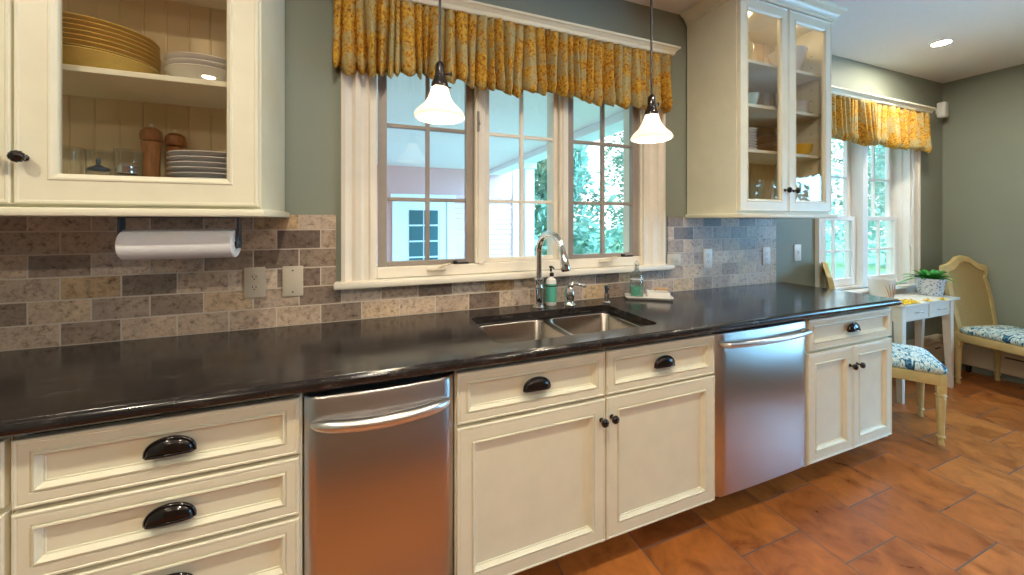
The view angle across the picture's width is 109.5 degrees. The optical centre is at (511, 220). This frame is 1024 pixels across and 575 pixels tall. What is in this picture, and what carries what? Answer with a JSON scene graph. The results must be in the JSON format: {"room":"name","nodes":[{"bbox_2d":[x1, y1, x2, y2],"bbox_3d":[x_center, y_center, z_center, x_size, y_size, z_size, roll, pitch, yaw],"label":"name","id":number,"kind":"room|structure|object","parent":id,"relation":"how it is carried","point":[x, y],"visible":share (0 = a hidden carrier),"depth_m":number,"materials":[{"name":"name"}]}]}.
{"room":"kitchen","nodes":[
{"label":"kitchen","id":0,"kind":"room"},
{"bbox_2d":[23,0,941,377],"bbox_3d":[0.695,0.027,2.231,7.480,2.655,0.160,0,0,-21],"label":"wall","id":1,"kind":"structure","parent":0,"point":[312,83],"depth_m":2.13,"materials":[{"name":"green paint"}]},
{"bbox_2d":[0,0,289,217],"bbox_3d":[-1.407,-0.629,1.129,1.167,1.232,0.391,0,0,-21],"label":"upper cabinet","id":2,"kind":"object","parent":1,"relation":"attached to","point":[51,110],"visible":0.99,"depth_m":1.17,"materials":[{"name":"beige paint"}]},
{"bbox_2d":[83,148,84,173],"bbox_3d":[-1.431,-0.153,1.169,0.068,0.171,0.068,0,0,-21],"label":"drinking glass","id":3,"kind":"object","parent":2,"relation":"in","point":[84,148],"visible":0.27,"depth_m":1.19,"materials":[{"name":"clear glass"}]},
{"bbox_2d":[85,158,110,173],"bbox_3d":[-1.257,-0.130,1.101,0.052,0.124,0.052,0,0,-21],"label":"lid","id":4,"kind":"object","parent":2,"relation":"on","point":[98,167],"visible":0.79,"depth_m":1.10,"materials":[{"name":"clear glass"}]},
{"bbox_2d":[84,149,114,174],"bbox_3d":[-1.361,-0.150,1.196,0.068,0.164,0.068,0,0,-21],"label":"drinking glass","id":5,"kind":"object","parent":2,"relation":"in","point":[84,149],"visible":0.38,"depth_m":1.17,"materials":[{"name":"clear glass"}]},
{"bbox_2d":[62,44,160,74],"bbox_3d":[-1.347,-0.486,1.190,0.286,0.057,0.286,0,0,-21],"label":"serving bowl","id":6,"kind":"object","parent":2,"relation":"on","point":[72,55],"visible":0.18,"depth_m":1.11,"materials":[{"name":"yellow ceramic"}]},
{"bbox_2d":[62,42,158,71],"bbox_3d":[-1.347,-0.512,1.190,0.278,0.020,0.278,0,0,-21],"label":"dinner plate","id":7,"kind":"object","parent":6,"relation":"on","point":[65,43],"visible":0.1,"depth_m":1.11,"materials":[{"name":"yellow ceramic"}]},
{"bbox_2d":[62,37,160,71],"bbox_3d":[-1.347,-0.527,1.189,0.278,0.020,0.278,0,0,-21],"label":"dinner plate","id":8,"kind":"object","parent":7,"relation":"on","point":[64,39],"visible":0.1,"depth_m":1.11,"materials":[{"name":"yellow ceramic"}]},
{"bbox_2d":[62,32,160,67],"bbox_3d":[-1.346,-0.542,1.189,0.278,0.020,0.278,0,0,-21],"label":"dinner plate","id":9,"kind":"object","parent":8,"relation":"on","point":[64,34],"visible":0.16,"depth_m":1.12,"materials":[{"name":"yellow ceramic"}]},
{"bbox_2d":[62,27,160,63],"bbox_3d":[-1.347,-0.557,1.190,0.278,0.020,0.278,0,0,-21],"label":"dinner plate","id":10,"kind":"object","parent":9,"relation":"on","point":[64,29],"visible":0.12,"depth_m":1.11,"materials":[{"name":"yellow ceramic"}]},
{"bbox_2d":[62,22,159,58],"bbox_3d":[-1.348,-0.572,1.190,0.278,0.020,0.278,0,0,-21],"label":"dinner plate","id":11,"kind":"object","parent":10,"relation":"on","point":[64,24],"visible":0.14,"depth_m":1.11,"materials":[{"name":"yellow ceramic"}]},
{"bbox_2d":[62,17,159,54],"bbox_3d":[-1.348,-0.587,1.189,0.278,0.020,0.278,0,0,-21],"label":"dinner plate","id":12,"kind":"object","parent":11,"relation":"on","point":[64,19],"visible":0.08,"depth_m":1.11,"materials":[{"name":"yellow ceramic"}]},
{"bbox_2d":[62,12,159,50],"bbox_3d":[-1.348,-0.601,1.188,0.278,0.020,0.278,0,0,-21],"label":"dinner plate","id":13,"kind":"object","parent":12,"relation":"on","point":[64,14],"visible":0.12,"depth_m":1.11,"materials":[{"name":"yellow ceramic"}]},
{"bbox_2d":[114,162,138,174],"bbox_3d":[-1.196,-0.126,1.124,0.054,0.116,0.054,0,0,-21],"label":"salt shaker","id":14,"kind":"object","parent":2,"relation":"on","point":[126,168],"visible":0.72,"depth_m":1.11,"materials":[{"name":"clear glass"}]},
{"bbox_2d":[113,148,143,175],"bbox_3d":[-1.252,-0.150,1.183,0.070,0.164,0.070,0,0,-21],"label":"drinking glass","id":15,"kind":"object","parent":2,"relation":"in","point":[113,148],"visible":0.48,"depth_m":1.19,"materials":[{"name":"clear glass"}]},
{"bbox_2d":[62,64,226,108],"bbox_3d":[-1.422,-0.449,1.161,1.093,0.018,0.288,0,0,-21],"label":"shelf","id":16,"kind":"object","parent":2,"relation":"attached to","point":[79,83],"depth_m":1.21,"materials":[{"name":"beige paint"}]},
{"bbox_2d":[139,124,162,176],"bbox_3d":[-1.285,-0.207,1.290,0.062,0.279,0.062,0,0,-21],"label":"pepper mill","id":17,"kind":"object","parent":2,"relation":"in","point":[151,137],"visible":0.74,"depth_m":1.27,"materials":[{"name":"brown wood"}]},
{"bbox_2d":[164,130,185,176],"bbox_3d":[-1.250,-0.203,1.344,0.062,0.271,0.062,0,0,-21],"label":"pepper mill","id":18,"kind":"object","parent":2,"relation":"in","point":[173,141],"visible":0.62,"depth_m":1.32,"materials":[{"name":"brown wood"}]},
{"bbox_2d":[117,217,242,247],"bbox_3d":[-1.084,0.040,1.194,0.318,0.106,0.036,0,0,-21],"label":"towel holder","id":19,"kind":"object","parent":2,"relation":"attached to","point":[120,220],"visible":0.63,"depth_m":1.20,"materials":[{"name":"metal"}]},
{"bbox_2d":[115,229,240,259],"bbox_3d":[-1.084,0.075,1.193,0.293,0.098,0.098,0,0,-21],"label":"paper towel roll","id":20,"kind":"object","parent":19,"relation":"on","point":[130,244],"visible":0.85,"depth_m":1.16,"materials":[{"name":"white paper"}]},
{"bbox_2d":[164,63,226,81],"bbox_3d":[-1.075,-0.485,1.299,0.250,0.055,0.250,0,0,-21],"label":"soup bowl","id":21,"kind":"object","parent":2,"relation":"on","point":[187,70],"visible":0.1,"depth_m":1.20,"materials":[{"name":"white ceramic"}]},
{"bbox_2d":[164,58,226,69],"bbox_3d":[-1.075,-0.504,1.300,0.250,0.055,0.250,0,0,-21],"label":"soup bowl","id":22,"kind":"object","parent":21,"relation":"on","point":[173,60],"visible":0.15,"depth_m":1.19,"materials":[{"name":"white ceramic"}]},
{"bbox_2d":[164,52,226,64],"bbox_3d":[-1.075,-0.522,1.297,0.250,0.055,0.250,0,0,-21],"label":"soup bowl","id":23,"kind":"object","parent":22,"relation":"on","point":[171,55],"visible":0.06,"depth_m":1.19,"materials":[{"name":"white ceramic"}]},
{"bbox_2d":[165,0,226,10],"bbox_3d":[-1.422,-0.837,1.161,1.093,0.018,0.288,0,0,-21],"label":"shelf","id":24,"kind":"object","parent":2,"relation":"attached to","point":[198,5],"depth_m":1.38,"materials":[{"name":"beige paint"}]},
{"bbox_3d":[-1.049,-0.078,1.297,0.276,0.020,0.276,0,0,-21],"label":"salad plate","id":25,"kind":"object","parent":2,"relation":"on","visible":0},
{"bbox_3d":[-1.050,-0.095,1.299,0.276,0.020,0.276,0,0,-21],"label":"salad plate","id":26,"kind":"object","parent":25,"relation":"on","visible":0},
{"bbox_3d":[-1.049,-0.113,1.297,0.276,0.020,0.276,0,0,-21],"label":"salad plate","id":27,"kind":"object","parent":26,"relation":"on","visible":0},
{"bbox_2d":[175,177,222,178],"bbox_3d":[-1.047,-0.131,1.296,0.276,0.020,0.276,0,0,-21],"label":"salad plate","id":28,"kind":"object","parent":27,"relation":"on","point":[175,177],"visible":0.05,"depth_m":1.17,"materials":[{"name":"white ceramic"}]},
{"bbox_2d":[167,172,226,178],"bbox_3d":[-1.048,-0.148,1.297,0.276,0.020,0.276,0,0,-21],"label":"salad plate","id":29,"kind":"object","parent":28,"relation":"on","point":[174,174],"visible":0.22,"depth_m":1.19,"materials":[{"name":"white ceramic"}]},
{"bbox_2d":[165,166,226,172],"bbox_3d":[-1.050,-0.166,1.296,0.276,0.020,0.276,0,0,-21],"label":"salad plate","id":30,"kind":"object","parent":29,"relation":"on","point":[175,168],"visible":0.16,"depth_m":1.19,"materials":[{"name":"white ceramic"}]},
{"bbox_2d":[166,161,226,167],"bbox_3d":[-1.051,-0.183,1.298,0.276,0.020,0.276,0,0,-21],"label":"salad plate","id":31,"kind":"object","parent":30,"relation":"on","point":[172,163],"visible":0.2,"depth_m":1.19,"materials":[{"name":"white ceramic"}]},
{"bbox_2d":[166,155,226,162],"bbox_3d":[-1.051,-0.201,1.297,0.276,0.020,0.276,0,0,-21],"label":"salad plate","id":32,"kind":"object","parent":31,"relation":"on","point":[179,157],"visible":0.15,"depth_m":1.19,"materials":[{"name":"white ceramic"}]},
{"bbox_2d":[166,150,226,157],"bbox_3d":[-1.049,-0.218,1.297,0.276,0.020,0.276,0,0,-21],"label":"salad plate","id":33,"kind":"object","parent":32,"relation":"on","point":[174,152],"visible":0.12,"depth_m":1.19,"materials":[{"name":"white ceramic"}]},
{"bbox_2d":[0,215,775,351],"bbox_3d":[-0.117,0.206,1.833,4.280,0.466,0.010,0,0,-21],"label":"backsplash","id":34,"kind":"structure","parent":1,"relation":"attached to","point":[64,281],"depth_m":1.44,"materials":[{"name":"tile"}]},
{"bbox_2d":[244,267,264,297],"bbox_3d":[-1.046,0.249,1.470,0.074,0.124,0.009,0,0,-21],"label":"outlet","id":35,"kind":"object","parent":34,"relation":"attached to","point":[254,277],"visible":1,"depth_m":1.47,"materials":[{"name":"beige plastic"}]},
{"bbox_2d":[250,284,258,291],"bbox_3d":[-1.046,0.271,1.470,0.033,0.033,0.009,0,0,-21],"label":"receptacle","id":36,"kind":"object","parent":35,"relation":"attached to","point":[253,287],"depth_m":1.47,"materials":[{"name":"beige plastic"}]},
{"bbox_2d":[250,273,258,280],"bbox_3d":[-1.046,0.229,1.470,0.033,0.033,0.009,0,0,-21],"label":"receptacle","id":37,"kind":"object","parent":35,"relation":"attached to","point":[253,276],"depth_m":1.47,"materials":[{"name":"beige plastic"}]},
{"bbox_2d":[282,266,302,296],"bbox_3d":[-0.920,0.253,1.519,0.076,0.126,0.007,0,0,-21],"label":"wall plate","id":38,"kind":"object","parent":34,"relation":"attached to","point":[292,276],"visible":1,"depth_m":1.52,"materials":[{"name":"beige plastic"}]},
{"bbox_2d":[667,254,680,265],"bbox_3d":[1.007,0.242,2.248,0.110,0.076,0.009,0,0,-21],"label":"outlet","id":39,"kind":"object","parent":34,"relation":"attached to","point":[674,259],"visible":0.94,"depth_m":2.25,"materials":[{"name":"beige plastic"}]},
{"bbox_2d":[703,249,711,267],"bbox_3d":[1.271,0.242,2.348,0.076,0.124,0.009,0,0,-21],"label":"outlet","id":40,"kind":"object","parent":34,"relation":"attached to","point":[707,253],"visible":1,"depth_m":2.34,"materials":[{"name":"white plastic"}]},
{"bbox_2d":[762,247,769,264],"bbox_3d":[1.790,0.246,2.544,0.076,0.124,0.009,0,0,-21],"label":"outlet","id":41,"kind":"object","parent":34,"relation":"attached to","point":[765,250],"visible":1,"depth_m":2.54,"materials":[{"name":"white plastic"}]},
{"bbox_2d":[333,70,674,289],"bbox_3d":[0.077,-0.341,1.964,1.865,1.270,0.222,0,0,-21],"label":"window","id":42,"kind":"structure","parent":1,"relation":"attached to","point":[644,164],"depth_m":1.82,"materials":[{"name":"paint"}]},
{"bbox_2d":[332,0,680,113],"bbox_3d":[0.093,-0.809,1.836,1.859,0.414,0.152,0,0,-21],"label":"valance","id":43,"kind":"object","parent":1,"relation":"attached to","point":[492,47],"visible":0.99,"depth_m":1.74,"materials":[{"name":"yellow fabric"}]},
{"bbox_2d":[680,0,848,218],"bbox_3d":[1.557,-0.659,2.240,0.918,1.282,0.412,0,0,-21],"label":"upper cabinet","id":44,"kind":"object","parent":1,"relation":"attached to","point":[726,178],"visible":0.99,"depth_m":2.15,"materials":[{"name":"beige paint"}]},
{"bbox_2d":[748,32,753,59],"bbox_3d":[1.375,-1.016,2.157,0.116,0.190,0.115,0,0,-21],"label":"ceramic jar","id":45,"kind":"object","parent":44,"relation":"on","point":[750,45],"visible":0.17,"depth_m":2.10,"materials":[{"name":"yellow ceramic"}]},
{"bbox_2d":[748,92,759,103],"bbox_3d":[1.409,-0.709,2.138,0.088,0.075,0.087,0,0,-21],"label":"teacup","id":46,"kind":"object","parent":44,"relation":"on","point":[753,97],"visible":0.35,"depth_m":2.10,"materials":[{"name":"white ceramic"}]},
{"bbox_2d":[756,135,776,151],"bbox_3d":[1.671,-0.476,2.365,0.168,0.130,0.168,0,0,-21],"label":"wooden bowl","id":47,"kind":"object","parent":44,"relation":"on","point":[768,143],"visible":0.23,"depth_m":2.30,"materials":[{"name":"brown wood"}]},
{"bbox_2d":[748,59,820,92],"bbox_3d":[1.540,-0.911,2.283,0.766,0.018,0.288,0,0,-21],"label":"shelf","id":48,"kind":"object","parent":44,"relation":"attached to","point":[762,76],"depth_m":2.29,"materials":[{"name":"beige paint"}]},
{"bbox_2d":[748,103,820,127],"bbox_3d":[1.540,-0.661,2.283,0.766,0.018,0.288,0,0,-21],"label":"shelf","id":49,"kind":"object","parent":44,"relation":"attached to","point":[759,116],"depth_m":2.28,"materials":[{"name":"beige paint"}]},
{"bbox_2d":[748,149,820,164],"bbox_3d":[1.540,-0.402,2.283,0.766,0.018,0.288,0,0,-21],"label":"shelf","id":50,"kind":"object","parent":44,"relation":"attached to","point":[755,157],"depth_m":2.27,"materials":[{"name":"beige paint"}]},
{"bbox_2d":[768,45,807,70],"bbox_3d":[1.788,-1.006,2.351,0.210,0.170,0.210,0,0,-21],"label":"pitcher","id":51,"kind":"object","parent":44,"relation":"on","point":[801,50],"visible":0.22,"depth_m":2.27,"materials":[{"name":"white ceramic"}]},
{"bbox_2d":[796,108,808,111],"bbox_3d":[1.805,-0.688,2.336,0.176,0.034,0.176,0,0,-21],"label":"casserole dish","id":52,"kind":"object","parent":44,"relation":"on","point":[797,109],"visible":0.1,"depth_m":2.26,"materials":[{"name":"white ceramic"}]},
{"bbox_2d":[796,104,809,107],"bbox_3d":[1.806,-0.710,2.334,0.176,0.034,0.176,0,0,-21],"label":"casserole dish","id":53,"kind":"object","parent":52,"relation":"on","point":[797,105],"visible":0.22,"depth_m":2.26,"materials":[{"name":"white ceramic"}]},
{"bbox_2d":[776,100,808,106],"bbox_3d":[1.804,-0.732,2.334,0.176,0.034,0.176,0,0,-21],"label":"casserole dish","id":54,"kind":"object","parent":53,"relation":"on","point":[800,101],"visible":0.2,"depth_m":2.26,"materials":[{"name":"white ceramic"}]},
{"bbox_2d":[796,143,812,154],"bbox_3d":[1.840,-0.448,2.328,0.152,0.073,0.151,0,0,-21],"label":"bowl","id":55,"kind":"object","parent":44,"relation":"on","point":[803,148],"visible":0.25,"depth_m":2.27,"materials":[{"name":"yellow ceramic"}]},
{"bbox_2d":[794,244,800,260],"bbox_3d":[2.115,0.234,2.675,0.076,0.122,0.014,0,0,-21],"label":"light switch","id":56,"kind":"object","parent":1,"relation":"attached to","point":[797,248],"visible":1,"depth_m":2.67,"materials":[{"name":"white plastic"}]},
{"bbox_2d":[815,138,920,294],"bbox_3d":[2.958,-0.101,3.061,1.500,1.510,0.210,0,0,-21],"label":"window","id":57,"kind":"structure","parent":1,"relation":"attached to","point":[901,259],"depth_m":3.16,"materials":[{"name":"paint"}]},
{"bbox_2d":[909,154,913,247],"bbox_3d":[3.519,-0.179,3.196,0.054,0.835,0.032,0,0,-21],"label":"blind cord","id":58,"kind":"object","parent":57,"relation":"hanging from","point":[910,154],"visible":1,"depth_m":3.20,"materials":[{"name":"white plastic"}]},
{"bbox_2d":[832,85,937,152],"bbox_3d":[2.980,-0.789,2.945,1.604,0.412,0.122,0,0,-21],"label":"valance","id":59,"kind":"object","parent":1,"relation":"attached to","point":[858,117],"visible":0.91,"depth_m":2.93,"materials":[{"name":"yellow fabric"}]},
{"bbox_2d":[906,334,944,363],"bbox_3d":[3.119,1.204,3.029,1.880,0.300,0.063,0,0,-21],"label":"baseboard heater","id":60,"kind":"object","parent":1,"relation":"attached to","point":[934,344],"visible":0.14,"depth_m":3.27,"materials":[{"name":"metal"}]},
{"bbox_2d":[936,102,948,117],"bbox_3d":[3.976,-1.026,3.350,0.070,0.140,0.070,0,0,-21],"label":"wall speaker","id":61,"kind":"object","parent":1,"relation":"attached to","point":[942,111],"visible":0.92,"depth_m":3.33,"materials":[{"name":"white plastic"}]},
{"bbox_2d":[514,364,1023,574],"bbox_3d":[1.438,1.395,0.042,7.320,0.080,4.460,0,0,-21],"label":"floor","id":62,"kind":"structure","parent":0,"point":[903,502],"depth_m":1.66,"materials":[{"name":"tile"}]},
{"bbox_2d":[0,436,14,574],"bbox_3d":[-1.577,0.915,0.946,0.720,0.878,0.625,0,0,-21],"label":"base cabinet","id":63,"kind":"object","parent":62,"relation":"on","point":[5,442],"visible":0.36,"depth_m":0.82,"materials":[{"name":"beige paint"}]},
{"bbox_2d":[11,393,305,574],"bbox_3d":[-0.969,0.915,1.185,0.581,0.878,0.610,0,0,-21],"label":"base cabinet","id":64,"kind":"object","parent":62,"relation":"on","point":[215,490],"visible":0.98,"depth_m":0.92,"materials":[{"name":"beige paint"}]},
{"bbox_2d":[304,371,452,574],"bbox_3d":[-0.478,0.918,1.335,0.433,0.872,0.654,0,0,-21],"label":"dishwasher","id":65,"kind":"object","parent":62,"relation":"on","point":[378,456],"visible":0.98,"depth_m":1.09,"materials":[{"name":"silver metal"}]},
{"bbox_2d":[451,312,714,574],"bbox_3d":[0.258,0.915,1.641,1.150,0.878,0.625,0,0,-21],"label":"base cabinet","id":66,"kind":"object","parent":62,"relation":"on","point":[555,457],"visible":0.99,"depth_m":1.35,"materials":[{"name":"beige paint"}]},
{"bbox_2d":[0,282,901,437],"bbox_3d":[0.036,0.457,1.551,4.366,0.035,0.624,0,0,-21],"label":"countertop","id":67,"kind":"structure","parent":66,"relation":"on","point":[59,387],"depth_m":1.21,"materials":[{"name":"stone"}]},
{"bbox_2d":[545,266,556,305],"bbox_3d":[0.205,0.337,1.904,0.059,0.205,0.059,0,0,24],"label":"soap bottle","id":68,"kind":"object","parent":67,"relation":"on","point":[550,284],"visible":0.99,"depth_m":1.88,"materials":[{"name":"green plastic"}]},
{"bbox_2d":[533,231,570,308],"bbox_3d":[0.190,0.243,1.742,0.060,0.393,0.271,0,0,-31],"label":"faucet","id":69,"kind":"object","parent":67,"relation":"on","point":[564,262],"visible":1,"depth_m":1.81,"materials":[{"name":"silver metal"}]},
{"bbox_2d":[478,312,648,366],"bbox_3d":[0.224,0.566,1.596,0.728,0.178,0.382,0,0,-21],"label":"sink","id":70,"kind":"object","parent":67,"relation":"in","point":[534,329],"visible":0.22,"depth_m":1.73,"materials":[{"name":"silver metal"}]},
{"bbox_2d":[563,281,585,306],"bbox_3d":[0.325,0.377,1.890,0.114,0.126,0.066,0,0,-2],"label":"tap","id":71,"kind":"object","parent":67,"relation":"on","point":[569,293],"visible":1,"depth_m":1.87,"materials":[{"name":"silver metal"}]},
{"bbox_2d":[602,285,610,303],"bbox_3d":[0.511,0.392,1.939,0.044,0.095,0.058,0,0,-21],"label":"soap dispenser","id":72,"kind":"object","parent":67,"relation":"on","point":[606,294],"visible":1,"depth_m":1.94,"materials":[{"name":"silver metal"}]},
{"bbox_2d":[624,293,673,300],"bbox_3d":[0.771,0.430,2.048,0.256,0.018,0.104,0,0,12],"label":"tray","id":73,"kind":"object","parent":67,"relation":"on","point":[627,295],"visible":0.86,"depth_m":2.00,"materials":[{"name":"white ceramic"}]},
{"bbox_2d":[630,260,642,296],"bbox_3d":[0.711,0.328,2.065,0.081,0.207,0.061,0,0,-21],"label":"dish soap bottle","id":74,"kind":"object","parent":73,"relation":"on","point":[635,290],"visible":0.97,"depth_m":2.04,"materials":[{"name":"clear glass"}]},
{"bbox_2d":[646,290,669,297],"bbox_3d":[0.821,0.413,2.038,0.122,0.036,0.070,0,0,12],"label":"soap dish","id":75,"kind":"object","parent":73,"relation":"on","point":[649,293],"visible":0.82,"depth_m":2.01,"materials":[{"name":"white ceramic"}]},
{"bbox_2d":[654,287,668,291],"bbox_3d":[0.840,0.385,2.037,0.075,0.020,0.035,0,0,12],"label":"scrub brush","id":76,"kind":"object","parent":75,"relation":"on","point":[658,289],"visible":1,"depth_m":2.02,"materials":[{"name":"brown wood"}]},
{"bbox_2d":[712,319,811,496],"bbox_3d":[1.100,0.918,1.936,0.620,0.872,0.648,0,0,-21],"label":"dishwasher","id":77,"kind":"object","parent":62,"relation":"on","point":[759,371],"visible":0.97,"depth_m":1.68,"materials":[{"name":"silver metal"}]},
{"bbox_2d":[803,307,891,466],"bbox_3d":[1.734,0.915,2.200,0.742,0.878,0.625,0,0,-21],"label":"base cabinet","id":78,"kind":"object","parent":62,"relation":"on","point":[848,356],"visible":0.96,"depth_m":1.93,"materials":[{"name":"beige paint"}]},
{"bbox_2d":[821,262,947,445],"bbox_3d":[2.517,0.828,2.505,0.571,1.054,0.472,0,0,37],"label":"dining chair","id":79,"kind":"object","parent":62,"relation":"on","point":[909,362],"visible":0.49,"depth_m":2.25,"materials":[{"name":"beige paint"}]},
{"bbox_2d":[892,343,947,373],"bbox_3d":[2.568,0.893,2.467,0.443,0.074,0.454,0,0,37],"label":"seat cushion","id":80,"kind":"object","parent":79,"relation":"on","point":[909,359],"depth_m":2.28,"materials":[{"name":"blue fabric"}]},
{"bbox_2d":[889,292,959,403],"bbox_3d":[3.208,0.986,2.902,0.815,0.738,0.248,0,0,-21],"label":"side table","id":81,"kind":"object","parent":62,"relation":"on","point":[916,312],"visible":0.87,"depth_m":2.88,"materials":[{"name":"paint"}]},
{"bbox_2d":[867,277,895,297],"bbox_3d":[2.934,0.537,2.875,0.160,0.158,0.160,0,0,-21],"label":"planter pot","id":82,"kind":"object","parent":81,"relation":"on","point":[883,287],"visible":0.76,"depth_m":2.83,"materials":[{"name":"ceramic"}]},
{"bbox_2d":[896,269,962,295],"bbox_3d":[3.479,0.512,3.031,0.416,0.210,0.317,0,0,39],"label":"potted plant","id":83,"kind":"object","parent":81,"relation":"on","point":[929,283],"visible":1,"depth_m":2.98,"materials":[{"name":"green plant"}]},
{"bbox_2d":[939,255,1023,383],"bbox_3d":[3.954,0.828,2.892,0.472,1.054,0.571,0,0,-8],"label":"dining chair","id":84,"kind":"object","parent":62,"relation":"on","point":[975,318],"visible":0.98,"depth_m":3.07,"materials":[{"name":"beige paint"}]},
{"bbox_2d":[960,325,1023,346],"bbox_3d":[3.962,0.893,2.829,0.454,0.074,0.443,0,0,-8],"label":"seat cushion","id":85,"kind":"object","parent":84,"relation":"on","point":[1003,335],"depth_m":2.85,"materials":[{"name":"blue fabric"}]},
{"bbox_2d":[625,0,1023,82],"bbox_3d":[1.438,-1.351,0.042,7.320,0.100,4.460,0,0,-21],"label":"ceiling","id":86,"kind":"structure","parent":0,"point":[895,35],"depth_m":2.52,"materials":[{"name":"paint"}]},
{"bbox_2d":[414,0,464,124],"bbox_3d":[-0.258,-0.833,1.293,0.175,0.934,0.175,0,0,1],"label":"pendant lamp","id":87,"kind":"object","parent":86,"relation":"hanging from","point":[439,108],"visible":1,"depth_m":1.27,"materials":[{"name":"white glass"}]},
{"bbox_2d":[431,61,451,89],"bbox_3d":[-0.251,-0.521,1.295,0.075,0.096,0.062,0,0,-21],"label":"socket","id":88,"kind":"object","parent":87,"relation":"attached to","point":[439,82],"depth_m":1.27,"materials":[{"name":"brown metal"}]},
{"bbox_2d":[630,0,673,142],"bbox_3d":[0.627,-0.833,1.628,0.175,0.934,0.175,0,0,1],"label":"pendant lamp","id":89,"kind":"object","parent":86,"relation":"hanging from","point":[651,130],"visible":1,"depth_m":1.61,"materials":[{"name":"white glass"}]},
{"bbox_2d":[644,94,658,116],"bbox_3d":[0.627,-0.521,1.628,0.061,0.096,0.061,0,0,32],"label":"socket","id":90,"kind":"object","parent":89,"relation":"attached to","point":[651,111],"depth_m":1.61,"materials":[{"name":"brown metal"}]},
{"bbox_2d":[928,38,954,46],"bbox_3d":[3.128,-1.297,2.639,0.124,0.006,0.124,0,0,-21],"label":"recessed light","id":91,"kind":"object","parent":86,"relation":"in","point":[944,41],"visible":1,"depth_m":2.63,"materials":[{"name":"white plastic"}]},
{"bbox_2d":[942,64,1023,384],"bbox_3d":[4.936,0.027,1.367,0.160,2.655,4.460,0,0,-21],"label":"wall","id":92,"kind":"structure","parent":0,"point":[983,129],"depth_m":3.16,"materials":[{"name":"green paint"}]},
{"bbox_2d":[961,342,1023,378],"bbox_3d":[4.479,1.204,2.257,0.063,0.300,2.250,0,0,-21],"label":"baseboard heater","id":93,"kind":"object","parent":92,"relation":"attached to","point":[974,355],"visible":0.66,"depth_m":3.13,"materials":[{"name":"metal"}]},
{"bbox_3d":[-3.233,1.705,3.454,8.400,0.100,4.850,0,0,-21],"label":"floor","id":94,"kind":"structure","parent":0,"visible":0},
{"bbox_2d":[377,72,622,255],"bbox_3d":[-3.221,0.294,3.507,8.460,2.720,4.960,0,0,-21],"label":"porch roof","id":95,"kind":"structure","parent":94,"relation":"on","point":[405,94],"depth_m":3.95,"materials":[{"name":"paint"}]},
{"label":"outside","id":96,"kind":"structure","parent":0,"visible":0},
{"bbox_2d":[534,230,885,277],"bbox_3d":[-1.618,1.855,32.509,100.000,0.200,58.050,0,0,-21],"label":"ground","id":97,"kind":"structure","parent":96,"point":[839,262],"depth_m":16.08,"materials":[{"name":"green plant"}]},
{"bbox_2d":[377,165,518,263],"bbox_3d":[-4.450,0.195,7.163,8.750,3.120,3.450,0,0,-21],"label":"house wing","id":98,"kind":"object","parent":97,"relation":"on","point":[405,220],"visible":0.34,"depth_m":6.75,"materials":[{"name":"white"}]},
{"bbox_2d":[534,146,608,253],"bbox_3d":[1.879,-2.865,15.227,3.705,9.464,3.550,0,0,-21],"label":"tree","id":99,"kind":"object","parent":97,"relation":"on","point":[585,193],"visible":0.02,"depth_m":14.75,"materials":[{"name":"green plant"}]},
{"bbox_2d":[534,145,622,255],"bbox_3d":[1.287,-1.205,10.380,3.745,6.117,3.715,0,0,-21],"label":"tree","id":100,"kind":"object","parent":97,"relation":"on","point":[581,159],"visible":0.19,"depth_m":9.49,"materials":[{"name":"green plant"}]},
{"bbox_2d":[605,131,622,249],"bbox_3d":[7.296,-4.588,21.745,4.193,12.876,3.457,0,0,39],"label":"tree","id":101,"kind":"object","parent":97,"relation":"on","point":[618,161],"visible":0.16,"depth_m":21.95,"materials":[{"name":"green plant"}]},
{"bbox_2d":[606,178,622,252],"bbox_3d":[6.214,-3.139,17.128,3.546,9.996,3.819,0,0,-18],"label":"tree","id":102,"kind":"object","parent":97,"relation":"on","point":[617,241],"visible":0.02,"depth_m":17.31,"materials":[{"name":"green plant"}]},
{"bbox_2d":[826,161,843,259],"bbox_3d":[10.263,-2.660,13.332,3.923,9.017,3.698,0,0,43],"label":"tree","id":103,"kind":"object","parent":97,"relation":"on","point":[828,223],"visible":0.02,"depth_m":12.23,"materials":[{"name":"green plant"}]},
{"bbox_2d":[826,139,885,255],"bbox_3d":[17.213,-3.649,18.458,4.234,11.000,3.982,0,0,-41],"label":"tree","id":104,"kind":"object","parent":97,"relation":"on","point":[839,144],"visible":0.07,"depth_m":18.09,"materials":[{"name":"green plant"}]},
{"bbox_2d":[842,145,885,266],"bbox_3d":[15.259,-2.653,13.725,3.970,8.980,3.723,0,0,-21],"label":"tree","id":105,"kind":"object","parent":97,"relation":"on","point":[878,174],"visible":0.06,"depth_m":14.06,"materials":[{"name":"green plant"}]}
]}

